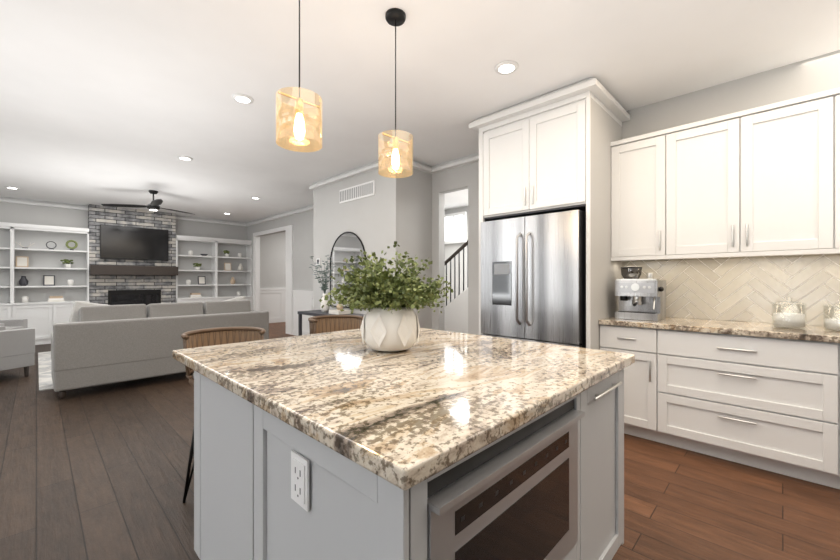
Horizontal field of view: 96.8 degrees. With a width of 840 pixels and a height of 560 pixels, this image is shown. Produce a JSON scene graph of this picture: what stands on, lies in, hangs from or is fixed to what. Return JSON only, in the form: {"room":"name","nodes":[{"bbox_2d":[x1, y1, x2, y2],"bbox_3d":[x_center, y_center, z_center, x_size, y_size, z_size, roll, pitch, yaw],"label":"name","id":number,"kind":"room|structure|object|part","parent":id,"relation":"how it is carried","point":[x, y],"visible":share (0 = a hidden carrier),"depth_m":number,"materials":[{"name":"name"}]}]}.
{"room":"living room and kitchen","nodes":[
{"label":"living room and kitchen","id":0,"kind":"room"},
{"bbox_2d":[0,202,247,239],"bbox_3d":[-6.741,-0.170,8.473,0.120,2.840,13.090,0,0,44],"label":"wall","id":1,"kind":"structure","parent":0,"point":[9,212],"depth_m":7.81,"materials":[{"name":"grey paint"}]},
{"bbox_2d":[0,196,243,224],"bbox_3d":[-8.017,-1.540,7.022,0.075,0.100,9.290,0,0,44],"label":"trim","id":2,"kind":"structure","parent":1,"relation":"attached to","point":[2,199],"depth_m":7.73,"materials":[{"name":"white wood"}]},
{"bbox_2d":[248,210,311,295],"bbox_3d":[-2.878,-0.170,8.587,5.220,2.840,0.120,0,0,44],"label":"wall","id":3,"kind":"structure","parent":0,"point":[272,245],"depth_m":9.35,"materials":[{"name":"grey paint"}]},
{"bbox_2d":[244,206,307,335],"bbox_3d":[-2.970,-0.170,8.540,5.045,2.840,0.075,0,0,44],"label":"trim","id":4,"kind":"structure","parent":3,"relation":"attached to","point":[287,303],"depth_m":9.11,"materials":[{"name":"white wood"}]},
{"bbox_2d":[312,164,403,313],"bbox_3d":[-0.982,-0.170,5.488,2.000,2.840,0.120,0,0,44],"label":"wall","id":5,"kind":"structure","parent":0,"point":[377,219],"depth_m":5.22,"materials":[{"name":"grey paint"}]},
{"bbox_2d":[316,258,320,265],"bbox_3d":[-1.641,-0.290,6.029,0.100,0.120,0.021,0,0,44],"label":"thermostat","id":6,"kind":"object","parent":5,"relation":"attached to","point":[318,260],"visible":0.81,"depth_m":6.01,"materials":[{"name":"white plastic"}]},
{"bbox_2d":[330,232,365,309],"bbox_3d":[-1.072,-0.151,5.476,0.902,1.120,0.019,0,0,44],"label":"arched mirror","id":7,"kind":"object","parent":5,"relation":"attached to","point":[347,245],"visible":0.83,"depth_m":5.52,"materials":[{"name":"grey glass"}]},
{"bbox_2d":[308,156,399,334],"bbox_3d":[-1.034,-0.170,5.402,2.105,2.840,0.075,0,0,44],"label":"trim","id":8,"kind":"structure","parent":5,"relation":"attached to","point":[372,166],"depth_m":5.53,"materials":[{"name":"white"}]},
{"bbox_2d":[339,180,374,203],"bbox_3d":[-0.911,-1.250,5.325,0.830,0.200,0.013,0,0,44],"label":"air vent","id":9,"kind":"object","parent":5,"relation":"in","point":[360,191],"visible":1,"depth_m":5.30,"materials":[{"name":"white metal"}]},
{"bbox_2d":[404,166,431,328],"bbox_3d":[-0.067,-0.170,5.073,0.130,2.840,0.540,0,0,44],"label":"wall","id":10,"kind":"structure","parent":0,"point":[408,213],"depth_m":5.06,"materials":[{"name":"grey paint"}]},
{"bbox_2d":[400,156,431,173],"bbox_3d":[-0.074,-0.170,4.933,0.075,2.840,0.570,0,0,44],"label":"trim","id":11,"kind":"structure","parent":10,"relation":"attached to","point":[416,165],"depth_m":4.97,"materials":[{"name":"white wood"}]},
{"bbox_2d":[0,322,839,559],"bbox_3d":[-1.677,1.290,4.142,13.780,0.080,14.400,0,0,44],"label":"floor","id":12,"kind":"structure","parent":0,"point":[98,472],"depth_m":2.20,"materials":[{"name":"brown wood"}]},
{"bbox_2d":[0,319,27,329],"bbox_3d":[-6.557,0.829,5.519,0.830,0.840,0.800,0,0,-26],"label":"armchair","id":13,"kind":"object","parent":12,"relation":"on","point":[10,324],"visible":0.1,"depth_m":5.88,"materials":[{"name":"fabric"}]},
{"bbox_2d":[0,326,34,376],"bbox_3d":[-5.515,0.829,4.602,0.800,0.840,0.830,0,0,19],"label":"armchair","id":14,"kind":"object","parent":12,"relation":"on","point":[17,348],"visible":1,"depth_m":4.70,"materials":[{"name":"fabric"}]},
{"bbox_2d":[0,222,89,344],"bbox_3d":[-7.730,0.090,7.074,0.407,2.320,2.165,0,0,44],"label":"built-in shelf","id":15,"kind":"object","parent":12,"relation":"on","point":[40,313],"visible":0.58,"depth_m":7.38,"materials":[{"name":"white wood"}]},
{"bbox_2d":[16,256,28,266],"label":"decor","id":16,"kind":"object","parent":15,"relation":"on","point":[23,261],"depth_m":7.20,"materials":[{"name":"white"}]},
{"bbox_2d":[19,276,27,285],"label":"decor","id":17,"kind":"object","parent":15,"relation":"on","point":[23,281],"depth_m":7.17,"materials":[{"name":"black ceramic"}]},
{"bbox_2d":[21,296,28,302],"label":"decor","id":18,"kind":"object","parent":15,"relation":"on","point":[25,299],"depth_m":7.19,"materials":[{"name":"white"}]},
{"bbox_2d":[43,275,54,285],"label":"decor","id":19,"kind":"object","parent":15,"relation":"on","point":[48,280],"depth_m":7.45,"materials":[{"name":"white"}]},
{"bbox_2d":[48,296,64,301],"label":"decor","id":20,"kind":"object","parent":15,"relation":"on","point":[51,298],"depth_m":7.47,"materials":[{"name":"white"}]},
{"bbox_2d":[60,259,73,267],"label":"decor","id":21,"kind":"object","parent":15,"relation":"on","point":[67,265],"depth_m":7.62,"materials":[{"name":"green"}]},
{"bbox_2d":[67,279,73,285],"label":"decor","id":22,"kind":"object","parent":15,"relation":"on","point":[70,282],"depth_m":7.64,"materials":[{"name":"white ceramic"}]},
{"bbox_2d":[65,240,77,249],"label":"decor","id":23,"kind":"object","parent":15,"relation":"on","point":[76,244],"depth_m":7.68,"materials":[{"name":"green plant"}]},
{"bbox_2d":[38,351,53,390],"bbox_3d":[-4.447,1.244,6.256,3.100,0.012,2.730,0,0,44],"label":"rug","id":24,"kind":"object","parent":12,"relation":"on","point":[44,369],"visible":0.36,"depth_m":5.05,"materials":[{"name":"white fabric"}]},
{"bbox_2d":[51,296,268,398],"bbox_3d":[-3.304,0.735,4.936,0.980,1.002,2.230,0,0,44],"label":"sofa","id":25,"kind":"object","parent":24,"relation":"on","point":[94,344],"visible":0.67,"depth_m":4.26,"materials":[{"name":"fabric"}]},
{"bbox_2d":[88,204,175,304],"bbox_3d":[-6.435,-0.169,8.413,0.398,2.837,1.650,0,0,44],"label":"fireplace surround","id":26,"kind":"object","parent":12,"relation":"on","point":[100,286],"depth_m":8.26,"materials":[{"name":"grey brick"}]},
{"bbox_2d":[89,265,177,274],"bbox_3d":[-6.285,-0.210,8.267,0.219,0.200,1.550,0,0,44],"label":"shelf","id":27,"kind":"object","parent":26,"relation":"attached to","point":[122,270],"visible":1,"depth_m":8.12,"materials":[{"name":"brown wood"}]},
{"bbox_2d":[100,225,167,260],"bbox_3d":[-6.331,-0.810,8.312,0.052,0.720,1.220,0,0,44],"label":"wall-mounted tv","id":28,"kind":"object","parent":26,"relation":"attached to","point":[126,243],"visible":1,"depth_m":8.26,"materials":[{"name":"black glass"}]},
{"bbox_2d":[108,289,160,304],"bbox_3d":[-6.357,0.635,8.337,0.019,0.830,0.950,0,0,44],"label":"firebox","id":29,"kind":"object","parent":26,"relation":"attached to","point":[127,297],"visible":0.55,"depth_m":8.31,"materials":[{"name":"black metal"}]},
{"bbox_2d":[176,235,252,310],"bbox_3d":[-5.274,0.090,9.600,0.407,2.320,1.760,0,0,44],"label":"built-in shelf","id":30,"kind":"object","parent":12,"relation":"on","point":[218,286],"visible":0.46,"depth_m":9.61,"materials":[{"name":"white wood"}]},
{"bbox_2d":[189,293,201,297],"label":"decor","id":31,"kind":"object","parent":30,"relation":"on","point":[192,295],"depth_m":9.24,"materials":[{"name":"white paper"}]},
{"bbox_2d":[193,263,201,269],"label":"decor","id":32,"kind":"object","parent":30,"relation":"on","point":[196,265],"depth_m":9.31,"materials":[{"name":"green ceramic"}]},
{"bbox_2d":[198,276,205,284],"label":"decor","id":33,"kind":"object","parent":30,"relation":"on","point":[202,279],"depth_m":9.42,"materials":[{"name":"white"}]},
{"bbox_2d":[223,250,229,256],"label":"decor","id":34,"kind":"object","parent":30,"relation":"on","point":[225,251],"depth_m":9.80,"materials":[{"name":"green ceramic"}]},
{"bbox_2d":[224,263,230,270],"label":"decor","id":35,"kind":"object","parent":30,"relation":"on","point":[227,266],"depth_m":9.85,"materials":[{"name":"beige wood"}]},
{"bbox_2d":[181,327,265,502],"bbox_3d":[-1.248,0.788,2.389,0.478,0.926,0.457,0,0,-29],"label":"bar stool","id":36,"kind":"object","parent":12,"relation":"on","point":[209,337],"visible":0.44,"depth_m":2.50,"materials":[{"name":"brown wicker"}]},
{"bbox_2d":[297,310,364,335],"bbox_3d":[-1.232,0.860,5.288,1.320,0.780,0.395,0,0,44],"label":"console table","id":37,"kind":"object","parent":12,"relation":"on","point":[313,313],"visible":0.27,"depth_m":5.50,"materials":[{"name":"grey"}]},
{"bbox_2d":[309,255,350,314],"bbox_3d":[-1.296,0.054,5.359,0.710,0.831,0.379,0,0,44],"label":"vase","id":38,"kind":"object","parent":37,"relation":"on","point":[325,308],"visible":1,"depth_m":5.38,"materials":[{"name":"white ceramic"}]},
{"bbox_2d":[308,315,362,333],"bbox_3d":[-0.737,0.788,3.273,0.478,0.926,0.457,0,0,-32],"label":"bar stool","id":39,"kind":"object","parent":12,"relation":"on","point":[325,323],"visible":0.38,"depth_m":3.44,"materials":[{"name":"brown wicker"}]},
{"bbox_2d":[194,369,623,559],"bbox_3d":[-0.025,0.808,1.601,1.331,0.884,1.324,0,0,44],"label":"kitchen island","id":40,"kind":"object","parent":12,"relation":"on","point":[247,506],"depth_m":1.06,"materials":[{"name":"grey wood"}]},
{"bbox_2d":[291,450,308,511],"bbox_3d":[-0.309,0.512,0.955,0.085,0.125,0.009,0,0,44],"label":"outlet","id":41,"kind":"object","parent":40,"relation":"attached to","point":[299,479],"visible":1,"depth_m":0.95,"materials":[{"name":"white plastic"}]},
{"bbox_2d":[172,328,634,490],"bbox_3d":[-0.103,0.344,1.679,1.565,0.040,1.389,0,0,44],"label":"island countertop","id":42,"kind":"structure","parent":40,"relation":"on","point":[429,403],"depth_m":1.15,"materials":[{"name":"stone"}]},
{"bbox_2d":[319,241,453,351],"bbox_3d":[-0.145,0.074,1.729,0.611,0.498,0.568,0,0,44],"label":"potted plant","id":43,"kind":"object","parent":42,"relation":"on","point":[390,322],"visible":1,"depth_m":1.64,"materials":[{"name":"green plant"}]},
{"bbox_3d":[0.275,0.637,0.988,0.045,0.475,0.729,0,0,44],"label":"microwave drawer","id":44,"kind":"part","parent":40,"relation":"part of","materials":[{"name":"silver metal"}]},
{"bbox_2d":[445,240,467,333],"bbox_3d":[1.438,-0.414,5.771,3.496,3.328,1.120,0,0,44],"label":"staircase","id":45,"kind":"structure","parent":12,"relation":"on","point":[456,314],"depth_m":5.86,"materials":[{"name":"white wood"}]},
{"bbox_2d":[481,210,585,347],"bbox_3d":[1.187,0.342,3.539,0.928,1.793,0.911,0,0,44],"label":"refrigerator","id":46,"kind":"object","parent":12,"relation":"on","point":[533,278],"visible":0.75,"depth_m":3.18,"materials":[{"name":"grey metal"}]},
{"bbox_2d":[469,78,629,349],"bbox_3d":[1.222,-0.169,3.580,1.200,2.837,0.896,0,0,44],"label":"surround","id":47,"kind":"object","parent":12,"relation":"on","point":[550,152],"visible":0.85,"depth_m":3.19,"materials":[{"name":"white paint"}]},
{"bbox_2d":[600,324,643,437],"bbox_3d":[1.847,0.809,3.167,0.413,0.882,0.616,0,0,44],"label":"base cabinet","id":48,"kind":"object","parent":12,"relation":"on","point":[623,339],"depth_m":2.94,"materials":[{"name":"white wood"}]},
{"bbox_2d":[644,328,835,487],"bbox_3d":[2.322,0.809,2.705,1.040,0.882,0.616,0,0,44],"label":"base cabinet","id":49,"kind":"object","parent":12,"relation":"on","point":[769,404],"depth_m":2.46,"materials":[{"name":"white wood"}]},
{"bbox_2d":[599,316,839,342],"bbox_3d":[2.824,0.345,2.200,3.158,0.040,0.641,0,0,44],"label":"countertop","id":50,"kind":"structure","parent":49,"relation":"on","point":[808,333],"depth_m":2.58,"materials":[{"name":"stone"}]},
{"bbox_2d":[615,266,665,320],"bbox_3d":[1.829,0.102,3.096,0.349,0.442,0.412,0,0,44],"label":"espresso machine","id":51,"kind":"object","parent":50,"relation":"on","point":[642,299],"visible":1,"depth_m":3.06,"materials":[{"name":"silver metal"}]},
{"bbox_2d":[772,298,806,328],"bbox_3d":[2.517,0.220,2.546,0.173,0.206,0.173,0,0,44],"label":"canister","id":52,"kind":"object","parent":50,"relation":"on","point":[788,320],"visible":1,"depth_m":2.50,"materials":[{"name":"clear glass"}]},
{"bbox_2d":[823,301,839,330],"bbox_3d":[2.703,0.223,2.393,0.163,0.201,0.163,0,0,44],"label":"canister","id":53,"kind":"object","parent":50,"relation":"on","point":[830,323],"visible":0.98,"depth_m":2.39,"materials":[{"name":"clear glass"}]},
{"bbox_2d":[836,343,839,488],"bbox_3d":[2.977,0.809,2.068,0.915,0.882,0.616,0,0,44],"label":"base cabinet","id":54,"kind":"object","parent":12,"relation":"on","point":[837,344],"depth_m":2.18,"materials":[{"name":"white wood"}]},
{"bbox_2d":[0,0,839,222],"bbox_3d":[-1.677,-1.640,4.142,13.780,0.100,14.400,0,0,44],"label":"ceiling","id":55,"kind":"structure","parent":0,"point":[115,101],"depth_m":2.89,"materials":[{"name":"white paint"}]},
{"bbox_2d":[101,190,194,214],"bbox_3d":[-4.621,-1.413,6.568,1.283,0.351,1.410,0,0,44],"label":"ceiling fan","id":56,"kind":"object","parent":55,"relation":"hanging from","point":[153,205],"visible":1,"depth_m":6.58,"materials":[{"name":"black metal"}]},
{"bbox_2d":[177,156,192,160],"bbox_3d":[-3.059,-1.584,4.858,0.174,0.012,0.174,0,0,35],"label":"recessed light","id":57,"kind":"object","parent":55,"relation":"in","point":[185,158],"depth_m":4.84,"materials":[{"name":"white"}]},
{"bbox_2d":[232,94,253,103],"bbox_3d":[-1.552,-1.584,3.267,0.174,0.012,0.174,0,0,35],"label":"recessed light","id":58,"kind":"object","parent":55,"relation":"in","point":[240,98],"depth_m":3.25,"materials":[{"name":"white"}]},
{"bbox_2d":[276,0,321,151],"bbox_3d":[-0.571,-1.115,1.766,0.210,0.949,0.210,0,0,44],"label":"pendant light","id":59,"kind":"object","parent":55,"relation":"hanging from","point":[299,124],"visible":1,"depth_m":1.75,"materials":[{"name":"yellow glass"}]},
{"bbox_2d":[378,8,412,177],"bbox_3d":[-0.147,-1.115,2.240,0.210,0.949,0.210,0,0,44],"label":"pendant light","id":60,"kind":"object","parent":55,"relation":"hanging from","point":[395,17],"visible":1,"depth_m":2.22,"materials":[{"name":"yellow glass"}]},
{"bbox_2d":[495,61,518,74],"bbox_3d":[0.647,-1.584,2.788,0.174,0.012,0.174,0,0,-37],"label":"recessed light","id":61,"kind":"object","parent":55,"relation":"in","point":[505,67],"depth_m":2.77,"materials":[{"name":"white"}]},
{"bbox_2d":[432,50,839,334],"bbox_3d":[2.353,-0.170,3.194,6.220,2.840,0.120,0,0,44],"label":"wall","id":62,"kind":"structure","parent":0,"point":[821,73],"depth_m":3.33,"materials":[{"name":"grey paint"}]},
{"bbox_2d":[432,153,478,173],"bbox_3d":[0.573,-0.170,4.788,1.205,2.840,0.075,0,0,44],"label":"trim","id":63,"kind":"structure","parent":62,"relation":"attached to","point":[473,158],"depth_m":4.86,"materials":[{"name":"white wood"}]},
{"bbox_2d":[445,211,466,243],"bbox_3d":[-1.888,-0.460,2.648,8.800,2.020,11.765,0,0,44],"label":"window panes","id":64,"kind":"structure","parent":62,"relation":"in","point":[455,227],"depth_m":8.21,"materials":[{"name":"white glass"}]},
{"bbox_2d":[610,132,653,258],"bbox_3d":[1.973,-0.707,3.247,0.482,1.015,0.326,0,0,44],"label":"upper cabinet","id":65,"kind":"object","parent":62,"relation":"attached to","point":[632,159],"depth_m":3.18,"materials":[{"name":"white wood"}]},
{"bbox_2d":[622,254,839,325],"bbox_3d":[3.035,0.052,2.440,3.190,0.544,0.008,0,0,44],"label":"tile backsplash","id":66,"kind":"structure","parent":62,"relation":"attached to","point":[749,289],"depth_m":2.90,"materials":[{"name":"white tile"}]},
{"bbox_2d":[654,94,813,258],"bbox_3d":[2.423,-0.707,2.809,1.050,1.015,0.326,0,0,44],"label":"upper cabinet","id":67,"kind":"object","parent":62,"relation":"attached to","point":[764,180],"depth_m":2.71,"materials":[{"name":"white wood"}]},
{"bbox_2d":[814,87,839,254],"bbox_3d":[3.078,-0.707,2.172,1.053,1.015,0.326,0,0,44],"label":"upper cabinet","id":68,"kind":"object","parent":62,"relation":"attached to","point":[826,103],"depth_m":2.39,"materials":[{"name":"white wood"}]}
]}

